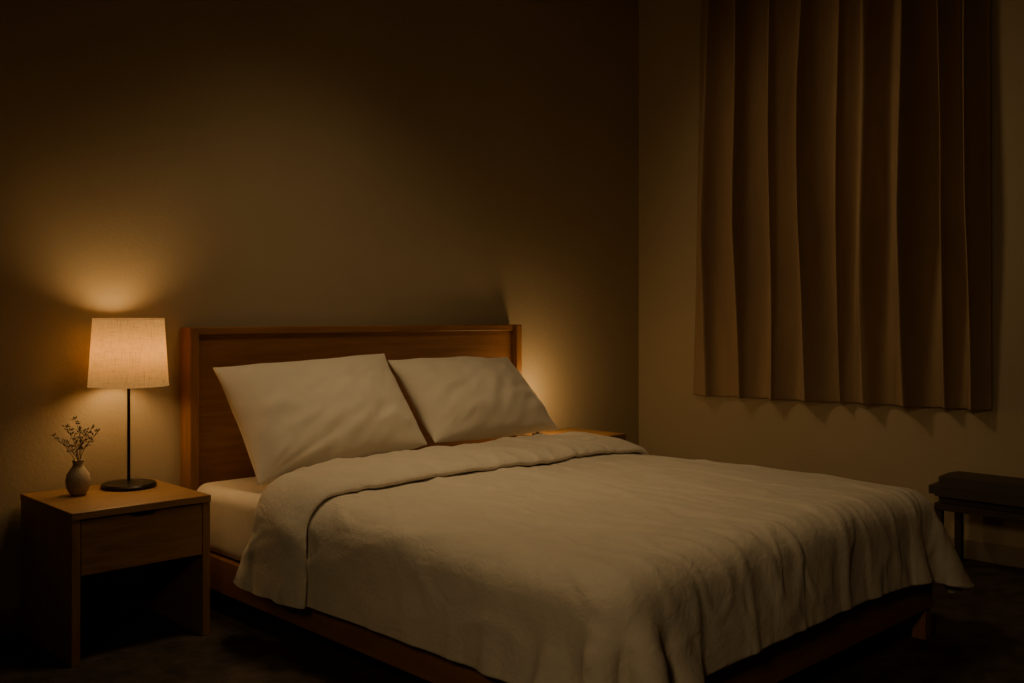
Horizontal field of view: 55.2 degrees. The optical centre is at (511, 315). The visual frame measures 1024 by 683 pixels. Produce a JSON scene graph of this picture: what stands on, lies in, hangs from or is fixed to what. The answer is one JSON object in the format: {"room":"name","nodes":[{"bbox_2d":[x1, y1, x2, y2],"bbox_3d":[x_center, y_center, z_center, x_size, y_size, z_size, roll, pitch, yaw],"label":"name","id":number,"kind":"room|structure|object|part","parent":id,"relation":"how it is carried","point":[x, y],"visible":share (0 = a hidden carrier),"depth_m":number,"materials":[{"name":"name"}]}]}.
{"room":"bedroom","nodes":[
{"label":"bedroom","id":0,"kind":"room"},
{"bbox_2d":[0,0,638,609],"bbox_3d":[-1.643,-0.530,4.350,7.080,3.600,0.100,0,0,-44],"label":"wall","id":1,"kind":"structure","parent":0,"point":[185,163],"depth_m":4.84,"materials":[{"name":"paint"}]},
{"bbox_2d":[0,583,213,635],"bbox_3d":[-1.603,1.220,4.309,6.880,0.100,0.014,0,0,-44],"label":"baseboard","id":2,"kind":"structure","parent":1,"relation":"attached to","point":[131,596],"depth_m":4.16,"materials":[{"name":"paint"}]},
{"bbox_2d":[0,558,1023,682],"bbox_3d":[0.483,1.320,2.149,7.080,0.100,6.220,0,0,-44],"label":"floor","id":3,"kind":"structure","parent":0,"point":[977,633],"depth_m":3.68,"materials":[{"name":"carpet"}]},
{"bbox_2d":[20,478,210,667],"bbox_3d":[-1.585,0.991,3.916,0.540,0.558,0.555,0,0,-44],"label":"nightstand","id":4,"kind":"object","parent":3,"relation":"on","point":[164,528],"visible":0.87,"depth_m":3.77,"materials":[{"name":"brown wood"}]},
{"bbox_3d":[-1.767,1.005,3.742,0.032,0.530,0.551,0,0,-44],"label":"panel","id":5,"kind":"part","parent":4,"relation":"part of","materials":[{"name":"brown wood"}]},
{"bbox_2d":[51,416,99,495],"bbox_3d":[-1.724,0.553,3.895,0.182,0.317,0.094,0,0,12],"label":"bud vase","id":6,"kind":"object","parent":4,"relation":"on","point":[77,481],"visible":1,"depth_m":3.88,"materials":[{"name":"ceramic"}]},
{"bbox_2d":[87,318,168,491],"bbox_3d":[-1.594,0.360,4.077,0.318,0.703,0.318,0,0,-44],"label":"table lamp","id":7,"kind":"object","parent":4,"relation":"on","point":[126,353],"visible":1,"depth_m":3.96,"materials":[{"name":"beige fabric"}]},
{"bbox_3d":[-1.594,0.288,4.077,0.318,0.006,0.318,0,0,-44],"label":"shade trim","id":8,"kind":"part","parent":7,"relation":"part of","materials":[{"name":"fabric"}]},
{"bbox_3d":[-1.594,0.150,4.077,0.316,0.276,0.316,0,0,-44],"label":"lamp shade","id":9,"kind":"part","parent":7,"relation":"part of","materials":[{"name":"fabric"}]},
{"bbox_3d":[-1.594,0.012,4.077,0.282,0.006,0.282,0,0,-44],"label":"shade trim","id":10,"kind":"part","parent":7,"relation":"part of","materials":[{"name":"fabric"}]},
{"bbox_3d":[-1.403,0.845,3.728,0.466,0.198,0.020,0,0,-44],"label":"drawer","id":11,"kind":"part","parent":4,"relation":"part of","materials":[{"name":"brown wood"}]},
{"bbox_3d":[-1.405,1.005,4.092,0.032,0.530,0.551,0,0,-44],"label":"panel","id":12,"kind":"part","parent":4,"relation":"part of","materials":[{"name":"brown wood"}]},
{"bbox_2d":[180,324,931,682],"bbox_3d":[0.143,0.660,4.201,2.072,1.220,2.585,0,0,-44],"label":"frame","id":13,"kind":"object","parent":3,"relation":"on","point":[212,445],"visible":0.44,"depth_m":4.37,"materials":[{"name":"brown wood"}]},
{"bbox_3d":[-1.446,0.660,4.394,0.045,1.220,0.100,0,0,-44],"label":"headboard post","id":14,"kind":"part","parent":13,"relation":"part of","materials":[{"name":"brown wood"}]},
{"bbox_2d":[197,477,270,561],"bbox_3d":[0.083,0.886,4.139,1.880,0.295,2.400,0,0,-44],"label":"mattress","id":15,"kind":"object","parent":13,"relation":"on","point":[233,504],"visible":0.09,"depth_m":4.13,"materials":[{"name":"fabric"}]},
{"bbox_2d":[213,354,426,484],"bbox_3d":[-0.851,0.445,4.477,0.951,0.512,0.405,0,0,-44],"label":"pillow","id":16,"kind":"object","parent":15,"relation":"on","point":[289,416],"visible":0.98,"depth_m":4.32,"materials":[{"name":"fabric"}]},
{"bbox_2d":[388,356,558,442],"bbox_3d":[-0.184,0.427,5.153,0.895,0.421,0.384,0,0,-44],"label":"pillow","id":17,"kind":"object","parent":15,"relation":"on","point":[461,398],"visible":1,"depth_m":4.99,"materials":[{"name":"fabric"}]},
{"bbox_2d":[233,431,973,682],"bbox_3d":[0.373,0.855,3.916,2.292,0.528,2.137,0,0,-44],"label":"duvet","id":18,"kind":"object","parent":15,"relation":"on","point":[569,557],"visible":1,"depth_m":3.22,"materials":[{"name":"fabric"}]},
{"bbox_3d":[-0.719,0.570,5.099,1.990,1.000,0.035,0,0,-44],"label":"headboard","id":19,"kind":"part","parent":13,"relation":"part of","materials":[{"name":"brown wood"}]},
{"bbox_3d":[-0.720,0.068,5.098,1.977,0.035,0.065,0,0,-44],"label":"headboard rail","id":20,"kind":"part","parent":13,"relation":"part of","materials":[{"name":"brown wood"}]},
{"bbox_3d":[-0.572,1.097,3.472,0.030,0.145,2.470,0,0,-44],"label":"rail","id":21,"kind":"part","parent":13,"relation":"part of","materials":[{"name":"brown wood"}]},
{"bbox_3d":[0.009,0.660,5.799,0.045,1.220,0.100,0,0,-44],"label":"headboard post","id":22,"kind":"part","parent":13,"relation":"part of","materials":[{"name":"brown wood"}]},
{"bbox_3d":[0.969,1.087,3.222,1.900,0.125,0.030,0,0,-44],"label":"foot rail","id":23,"kind":"part","parent":13,"relation":"part of","materials":[{"name":"brown wood"}]},
{"bbox_3d":[1.618,1.150,3.873,0.055,0.240,0.055,0,0,-44],"label":"leg","id":24,"kind":"part","parent":13,"relation":"part of","materials":[{"name":"brown wood"}]},
{"bbox_2d":[522,428,625,439],"bbox_3d":[0.357,0.988,5.867,0.485,0.565,0.445,0,0,-44],"label":"nightstand","id":25,"kind":"object","parent":3,"relation":"on","point":[565,430],"visible":0.12,"depth_m":5.93,"materials":[{"name":"brown wood"}]},
{"bbox_2d":[929,471,1023,560],"bbox_3d":[2.529,1.034,4.694,0.350,0.472,0.960,0,0,-44],"label":"bench","id":26,"kind":"object","parent":3,"relation":"on","point":[961,493],"visible":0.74,"depth_m":4.79,"materials":[{"name":"leather"}]},
{"bbox_3d":[2.144,1.110,4.917,0.035,0.320,0.035,0,0,-44],"label":"leg","id":27,"kind":"part","parent":26,"relation":"part of","materials":[{"name":"brown wood"}]},
{"bbox_3d":[2.320,1.110,5.087,0.035,0.320,0.035,0,0,-44],"label":"leg","id":28,"kind":"part","parent":26,"relation":"part of","materials":[{"name":"brown wood"}]},
{"bbox_3d":[2.529,0.872,4.694,0.350,0.147,0.960,0,0,-44],"label":"seat","id":29,"kind":"part","parent":26,"relation":"part of","materials":[{"name":"leather"}]},
{"bbox_3d":[2.531,0.953,4.692,0.290,0.035,0.895,0,0,-44],"label":"seat frame","id":30,"kind":"part","parent":26,"relation":"part of","materials":[{"name":"brown wood"}]},
{"bbox_2d":[639,0,1023,548],"bbox_3d":[2.994,-0.530,4.573,0.100,3.600,6.020,0,0,-44],"label":"wall","id":31,"kind":"structure","parent":0,"point":[892,445],"depth_m":5.97,"materials":[{"name":"paint"}]},
{"bbox_2d":[949,537,1023,568],"bbox_3d":[2.957,1.220,4.528,0.014,0.100,6.006,0,0,-44],"label":"baseboard","id":32,"kind":"structure","parent":31,"relation":"attached to","point":[973,550],"depth_m":5.02,"materials":[{"name":"paint"}]},
{"bbox_3d":[1.819,-2.130,5.635,0.114,0.030,2.020,0,0,-44],"label":"curtain rod","id":33,"kind":"object","parent":31,"relation":"attached to","visible":0},
{"bbox_2d":[693,0,991,410],"bbox_3d":[1.731,-0.802,5.600,0.248,2.622,1.848,0,0,-44],"label":"curtain","id":34,"kind":"object","parent":33,"relation":"hanging from","point":[844,220],"visible":1,"depth_m":5.54,"materials":[{"name":"fabric"}]}
]}

